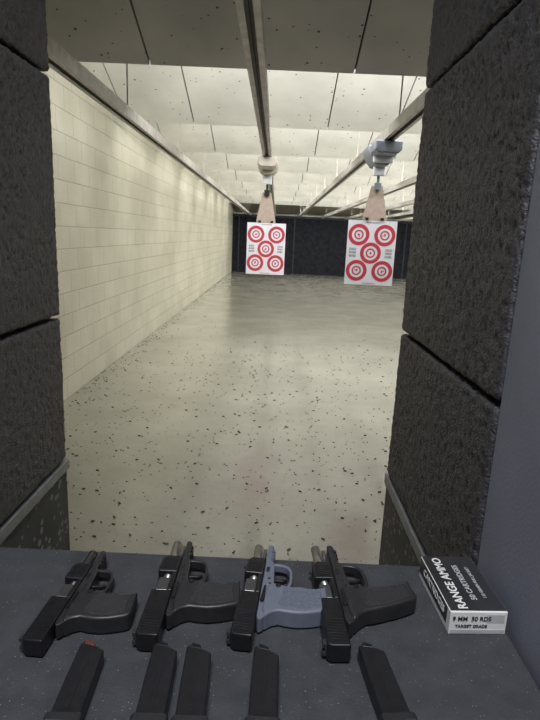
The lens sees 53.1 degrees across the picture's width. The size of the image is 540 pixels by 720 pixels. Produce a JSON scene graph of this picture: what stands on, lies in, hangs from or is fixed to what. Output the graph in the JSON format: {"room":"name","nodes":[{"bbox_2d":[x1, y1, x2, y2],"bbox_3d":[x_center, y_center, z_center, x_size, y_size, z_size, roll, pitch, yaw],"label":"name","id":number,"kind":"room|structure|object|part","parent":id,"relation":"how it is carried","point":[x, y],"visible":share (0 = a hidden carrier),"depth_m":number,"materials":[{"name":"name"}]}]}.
{"room":"sports facility","nodes":[
{"label":"sports facility","id":0,"kind":"room"},
{"bbox_2d":[41,62,234,400],"bbox_3d":[-1.873,-2.916,10.642,0.200,3.950,28.000,3,13,0],"label":"wall","id":1,"kind":"structure","parent":0,"point":[139,238],"depth_m":6.56,"materials":[{"name":"beige brick"}]},
{"bbox_2d":[64,275,397,563],"bbox_3d":[0.730,-1.171,12.351,5.129,0.009,21.331,3,13,0],"label":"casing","id":2,"kind":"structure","parent":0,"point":[282,275],"depth_m":4.34,"materials":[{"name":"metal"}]},
{"bbox_2d":[63,271,407,564],"bbox_3d":[2.601,-0.762,11.181,9.330,0.100,28.200,3,13,0],"label":"floor","id":3,"kind":"structure","parent":0,"point":[368,306],"depth_m":4.60,"materials":[{"name":"concrete"}]},
{"bbox_2d":[0,0,69,549],"bbox_3d":[-0.690,-0.011,0.807,0.156,2.800,1.560,3,13,0],"label":"divider","id":4,"kind":"object","parent":3,"relation":"on","point":[34,466],"visible":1,"depth_m":1.36,"materials":[{"name":"rubber"}]},
{"bbox_2d":[0,547,539,719],"bbox_3d":[-0.167,0.918,0.775,0.984,1.050,0.595,3,13,0],"label":"bench","id":5,"kind":"object","parent":3,"relation":"on","point":[440,675],"visible":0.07,"depth_m":0.72,"materials":[{"name":"grey laminate"}]},
{"bbox_2d":[43,640,103,719],"bbox_3d":[-0.229,0.391,0.651,0.042,0.027,0.127,2,13,-1],"label":"magazine","id":6,"kind":"object","parent":5,"relation":"on","point":[72,702],"visible":1,"depth_m":0.64,"materials":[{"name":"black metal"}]},
{"bbox_2d":[19,550,137,656],"bbox_3d":[-0.258,0.353,0.804,0.130,0.030,0.216,3,13,3],"label":"pistol","id":7,"kind":"object","parent":5,"relation":"on","point":[77,607],"visible":1,"depth_m":0.76,"materials":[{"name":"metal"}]},
{"bbox_2d":[57,584,72,596],"bbox_3d":[-0.304,0.349,0.805,0.016,0.014,0.029,3,13,3],"label":"hood","id":8,"kind":"object","parent":7,"relation":"attached to","point":[67,590],"depth_m":0.80,"materials":[{"name":"metal"}]},
{"bbox_3d":[-0.275,0.349,0.817,0.024,0.023,0.178,3,13,3],"label":"frame","id":9,"kind":"part","parent":7,"relation":"part of","materials":[{"name":"black plastic"}]},
{"bbox_3d":[-0.274,0.333,0.881,0.007,0.022,0.039,3,13,3],"label":"accessory rail","id":10,"kind":"part","parent":7,"relation":"part of","materials":[{"name":"black plastic"}]},
{"bbox_3d":[-0.234,0.361,0.773,0.060,0.029,0.046,3,13,3],"label":"grip panel","id":11,"kind":"part","parent":7,"relation":"part of","materials":[{"name":"black plastic"}]},
{"bbox_2d":[130,641,176,719],"bbox_3d":[-0.135,0.394,0.655,0.042,0.027,0.127,2,13,-1],"label":"magazine","id":12,"kind":"object","parent":5,"relation":"on","point":[156,691],"visible":1,"depth_m":0.65,"materials":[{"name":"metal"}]},
{"bbox_2d":[132,541,239,650],"bbox_3d":[-0.113,0.352,0.832,0.140,0.032,0.236,3,13,1],"label":"pistol","id":13,"kind":"object","parent":5,"relation":"on","point":[176,599],"visible":0.98,"depth_m":0.79,"materials":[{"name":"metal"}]},
{"bbox_2d":[156,577,169,589],"bbox_3d":[-0.164,0.349,0.829,0.018,0.015,0.031,3,13,1],"label":"hood","id":14,"kind":"object","parent":13,"relation":"attached to","point":[163,583],"depth_m":0.83,"materials":[{"name":"metal"}]},
{"bbox_3d":[-0.133,0.347,0.849,0.026,0.025,0.189,3,13,1],"label":"frame","id":15,"kind":"part","parent":13,"relation":"part of","materials":[{"name":"black plastic"}]},
{"bbox_3d":[-0.150,0.332,0.913,0.007,0.007,0.055,3,13,1],"label":"recoil rod","id":16,"kind":"part","parent":13,"relation":"part of","materials":[{"name":"metal"}]},
{"bbox_3d":[-0.135,0.330,0.916,0.007,0.024,0.041,3,13,1],"label":"accessory rail","id":17,"kind":"part","parent":13,"relation":"part of","materials":[{"name":"black plastic"}]},
{"bbox_3d":[-0.085,0.360,0.804,0.064,0.031,0.049,3,13,1],"label":"grip panel","id":18,"kind":"part","parent":13,"relation":"part of","materials":[{"name":"black plastic"}]},
{"bbox_2d":[170,643,210,719],"bbox_3d":[-0.090,0.397,0.654,0.042,0.027,0.127,2,13,-1],"label":"magazine","id":19,"kind":"object","parent":5,"relation":"on","point":[192,702],"visible":1,"depth_m":0.65,"materials":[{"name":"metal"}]},
{"bbox_2d":[244,644,279,719],"bbox_3d":[-0.006,0.400,0.657,0.042,0.027,0.127,3,13,2],"label":"magazine","id":20,"kind":"object","parent":5,"relation":"on","point":[264,687],"visible":1,"depth_m":0.65,"materials":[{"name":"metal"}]},
{"bbox_2d":[226,544,326,651],"bbox_3d":[0.020,0.358,0.833,0.139,0.031,0.229,4,13,5],"label":"pistol","id":21,"kind":"object","parent":5,"relation":"on","point":[264,602],"visible":0.98,"depth_m":0.79,"materials":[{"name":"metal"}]},
{"bbox_2d":[244,578,256,590],"bbox_3d":[-0.030,0.354,0.835,0.017,0.015,0.031,4,13,5],"label":"hood","id":22,"kind":"object","parent":21,"relation":"attached to","point":[250,584],"depth_m":0.83,"materials":[{"name":"metal"}]},
{"bbox_3d":[-0.010,0.338,0.915,0.007,0.007,0.050,4,13,5],"label":"recoil rod","id":23,"kind":"part","parent":21,"relation":"part of","materials":[{"name":"metal"}]},
{"bbox_3d":[0.001,0.353,0.849,0.025,0.024,0.187,4,13,5],"label":"frame","id":24,"kind":"part","parent":21,"relation":"part of","materials":[{"name":"grey plastic"}]},
{"bbox_3d":[0.005,0.337,0.915,0.007,0.024,0.041,4,13,5],"label":"accessory rail","id":25,"kind":"part","parent":21,"relation":"part of","materials":[{"name":"grey plastic"}]},
{"bbox_3d":[0.045,0.366,0.801,0.064,0.031,0.048,4,13,5],"label":"grip panel","id":26,"kind":"part","parent":21,"relation":"part of","materials":[{"name":"plastic"}]},
{"bbox_2d":[309,545,416,661],"bbox_3d":[0.143,0.362,0.835,0.157,0.033,0.245,2,13,-3],"label":"pistol","id":27,"kind":"object","parent":5,"relation":"on","point":[348,606],"visible":0.98,"depth_m":0.80,"materials":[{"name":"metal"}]},
{"bbox_3d":[0.093,0.342,0.915,0.007,0.007,0.058,2,13,-3],"label":"recoil rod","id":28,"kind":"part","parent":27,"relation":"part of","materials":[{"name":"metal"}]},
{"bbox_2d":[319,584,332,597],"bbox_3d":[0.085,0.360,0.827,0.018,0.016,0.032,2,13,-3],"label":"hood","id":29,"kind":"object","parent":27,"relation":"attached to","point":[329,587],"depth_m":0.83,"materials":[{"name":"metal"}]},
{"bbox_3d":[0.110,0.340,0.920,0.008,0.024,0.042,2,13,-3],"label":"accessory rail","id":30,"kind":"part","parent":27,"relation":"part of","materials":[{"name":"black plastic"}]},
{"bbox_3d":[0.117,0.357,0.851,0.029,0.025,0.195,2,13,-3],"label":"frame","id":31,"kind":"part","parent":27,"relation":"part of","materials":[{"name":"black plastic"}]},
{"bbox_3d":[0.173,0.368,0.816,0.077,0.032,0.040,0,13,-12],"label":"grip panel","id":32,"kind":"part","parent":27,"relation":"part of","materials":[{"name":"black plastic"}]},
{"bbox_2d":[358,642,417,719],"bbox_3d":[0.141,0.403,0.669,0.042,0.027,0.127,1,13,-6],"label":"magazine","id":33,"kind":"object","parent":5,"relation":"on","point":[386,696],"depth_m":0.66,"materials":[{"name":"black plastic"}]},
{"bbox_2d":[419,556,507,633],"bbox_3d":[0.297,0.364,0.846,0.085,0.038,0.139,2,13,-3],"label":"box","id":34,"kind":"object","parent":5,"relation":"on","point":[463,600],"visible":1,"depth_m":0.81,"materials":[{"name":"black cardboard"}]},
{"bbox_2d":[419,558,447,621],"bbox_3d":[0.255,0.357,0.848,0.001,0.026,0.124,2,13,-3],"label":"print","id":35,"kind":"object","parent":34,"relation":"on","point":[423,567],"depth_m":0.84},
{"bbox_2d":[422,556,505,610],"bbox_3d":[0.298,0.346,0.843,0.082,0.001,0.134,2,13,-3],"label":"print","id":36,"kind":"object","parent":34,"relation":"on","point":[457,582],"depth_m":0.83},
{"bbox_2d":[450,615,504,633],"bbox_3d":[0.300,0.381,0.779,0.080,0.031,0.001,2,13,-2],"label":"print","id":37,"kind":"object","parent":34,"relation":"attached to","point":[495,618],"depth_m":0.78},
{"bbox_2d":[231,213,412,278],"bbox_3d":[2.825,-4.992,23.895,8.930,2.460,1.080,3,13,0],"label":"trap","id":38,"kind":"object","parent":3,"relation":"on","point":[313,245],"visible":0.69,"depth_m":23.45,"materials":[{"name":"rubber"}]},
{"bbox_2d":[379,0,539,688],"bbox_3d":[0.446,0.040,0.804,0.157,2.800,1.560,3,13,0],"label":"divider","id":39,"kind":"object","parent":3,"relation":"on","point":[462,479],"visible":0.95,"depth_m":0.99,"materials":[{"name":"rubber"}]},
{"bbox_3d":[0.434,0.119,0.457,0.144,2.800,0.849,3,13,0],"label":"panel","id":40,"kind":"part","parent":39,"relation":"part of","materials":[{"name":"grey laminate"}]},
{"bbox_2d":[45,0,433,76],"bbox_3d":[2.651,-2.359,2.842,8.930,1.150,2.161,3,13,0],"label":"ceiling baffle","id":41,"kind":"structure","parent":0,"point":[376,37],"depth_m":3.68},
{"bbox_2d":[85,60,426,133],"bbox_3d":[2.679,-2.852,4.986,8.930,1.150,2.161,3,13,0],"label":"ceiling baffle","id":42,"kind":"structure","parent":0,"point":[158,93],"depth_m":5.61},
{"bbox_2d":[148,122,420,161],"bbox_3d":[2.707,-3.344,7.130,8.930,1.150,2.161,3,13,0],"label":"ceiling baffle","id":43,"kind":"structure","parent":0,"point":[194,137],"depth_m":7.91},
{"bbox_2d":[179,151,417,177],"bbox_3d":[2.734,-3.836,9.274,8.930,1.150,2.161,3,13,0],"label":"ceiling baffle","id":44,"kind":"structure","parent":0,"point":[216,161],"depth_m":10.15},
{"bbox_2d":[196,169,414,188],"bbox_3d":[2.762,-4.328,11.418,8.930,1.150,2.161,3,13,0],"label":"ceiling baffle","id":45,"kind":"structure","parent":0,"point":[225,175],"depth_m":12.33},
{"bbox_2d":[208,180,414,196],"bbox_3d":[2.790,-4.820,13.562,8.930,1.150,2.161,3,13,0],"label":"ceiling baffle","id":46,"kind":"structure","parent":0,"point":[236,184],"depth_m":14.53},
{"bbox_2d":[217,188,414,201],"bbox_3d":[2.818,-5.312,15.706,8.930,1.150,2.161,3,13,0],"label":"ceiling baffle","id":47,"kind":"structure","parent":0,"point":[242,191],"depth_m":16.68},
{"bbox_2d":[223,194,413,206],"bbox_3d":[2.845,-5.804,17.850,8.930,1.150,2.161,3,13,0],"label":"ceiling baffle","id":48,"kind":"structure","parent":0,"point":[245,197],"depth_m":18.85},
{"bbox_2d":[229,199,412,210],"bbox_3d":[2.873,-6.296,19.994,8.930,1.150,2.161,3,13,0],"label":"ceiling baffle","id":49,"kind":"structure","parent":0,"point":[239,200],"depth_m":21.01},
{"bbox_2d":[235,203,412,220],"bbox_3d":[2.865,-5.865,24.371,9.330,3.950,0.200,3,13,0],"label":"wall","id":50,"kind":"structure","parent":0,"point":[283,210],"depth_m":24.10,"materials":[{"name":"grey concrete"}]},
{"bbox_3d":[2.776,-4.706,10.274,9.330,0.100,28.200,3,13,0],"label":"ceiling","id":51,"kind":"structure","parent":0,"visible":0},
{"bbox_2d":[47,35,251,214],"bbox_3d":[-0.965,-3.868,12.166,0.090,0.399,22.180,3,13,0],"label":"track","id":52,"kind":"object","parent":51,"relation":"hanging from","point":[61,61],"visible":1,"depth_m":3.73,"materials":[{"name":"black"}]},
{"bbox_2d":[235,0,275,216],"bbox_3d":[0.064,-3.822,12.164,0.090,0.399,22.180,3,13,0],"label":"track","id":53,"kind":"object","parent":51,"relation":"hanging from","point":[250,13],"visible":0.78,"depth_m":2.60,"materials":[{"name":"black"}]},
{"bbox_2d":[256,156,277,222],"bbox_3d":[-0.036,-1.862,5.955,0.230,0.673,0.640,3,13,0],"label":"carrier","id":54,"kind":"object","parent":53,"relation":"hanging from","point":[267,165],"visible":1,"depth_m":6.08,"materials":[{"name":"beige plastic"}]},
{"bbox_2d":[246,222,285,274],"bbox_3d":[-0.050,-1.287,6.264,0.444,0.584,0.003,2,13,-1],"label":"target","id":55,"kind":"object","parent":54,"relation":"hanging from","point":[265,252],"visible":1,"depth_m":6.26,"materials":[{"name":"paper"},{"name":"red ink"}]},
{"bbox_3d":[-0.033,-1.918,6.098,0.060,0.160,0.033,3,13,0],"label":"clamp stem","id":56,"kind":"part","parent":54,"relation":"part of","materials":[{"name":"black metal"}]},
{"bbox_2d":[297,75,429,217],"bbox_3d":[1.083,-3.776,12.161,0.090,0.399,22.180,3,13,0],"label":"track","id":57,"kind":"object","parent":51,"relation":"hanging from","point":[413,113],"visible":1,"depth_m":4.25,"materials":[{"name":"black"}]},
{"bbox_2d":[362,140,402,220],"bbox_3d":[0.963,-1.552,4.721,0.260,0.638,0.560,3,13,0],"label":"carrier","id":58,"kind":"object","parent":57,"relation":"hanging from","point":[378,155],"visible":1,"depth_m":4.78,"materials":[{"name":"grey metal"}]},
{"bbox_2d":[344,219,397,285],"bbox_3d":[0.926,-0.986,4.986,0.444,0.584,0.003,3,13,2],"label":"target","id":59,"kind":"object","parent":58,"relation":"hanging from","point":[370,251],"visible":1,"depth_m":4.99,"materials":[{"name":"paper"},{"name":"red ink"}]},
{"bbox_3d":[0.965,-1.582,4.828,0.060,0.160,0.033,3,13,0],"label":"clamp stem","id":60,"kind":"part","parent":58,"relation":"part of","materials":[{"name":"grey metal"}]},
{"bbox_2d":[321,161,416,218],"bbox_3d":[2.092,-3.746,12.221,0.090,0.399,22.050,3,13,0],"label":"track","id":61,"kind":"object","parent":51,"relation":"hanging from","point":[411,181],"visible":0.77,"depth_m":9.24,"materials":[{"name":"black"}]},
{"bbox_2d":[345,189,413,219],"bbox_3d":[3.101,-3.700,12.219,0.090,0.399,22.050,3,13,0],"label":"track","id":62,"kind":"object","parent":51,"relation":"hanging from","point":[410,202],"visible":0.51,"depth_m":13.29,"materials":[{"name":"black"}]},
{"bbox_2d":[386,211,412,217],"bbox_3d":[4.100,-3.655,12.216,0.090,0.399,22.050,3,13,0],"label":"track","id":63,"kind":"object","parent":51,"relation":"hanging from","point":[407,212],"visible":0.17,"depth_m":17.15,"materials":[{"name":"black"}]},
{"bbox_2d":[392,210,412,221],"bbox_3d":[5.099,-3.611,12.213,0.090,0.399,22.050,3,13,0],"label":"track","id":64,"kind":"object","parent":51,"relation":"hanging from","point":[409,218],"visible":0.15,"depth_m":21.05,"materials":[{"name":"black"}]}
]}

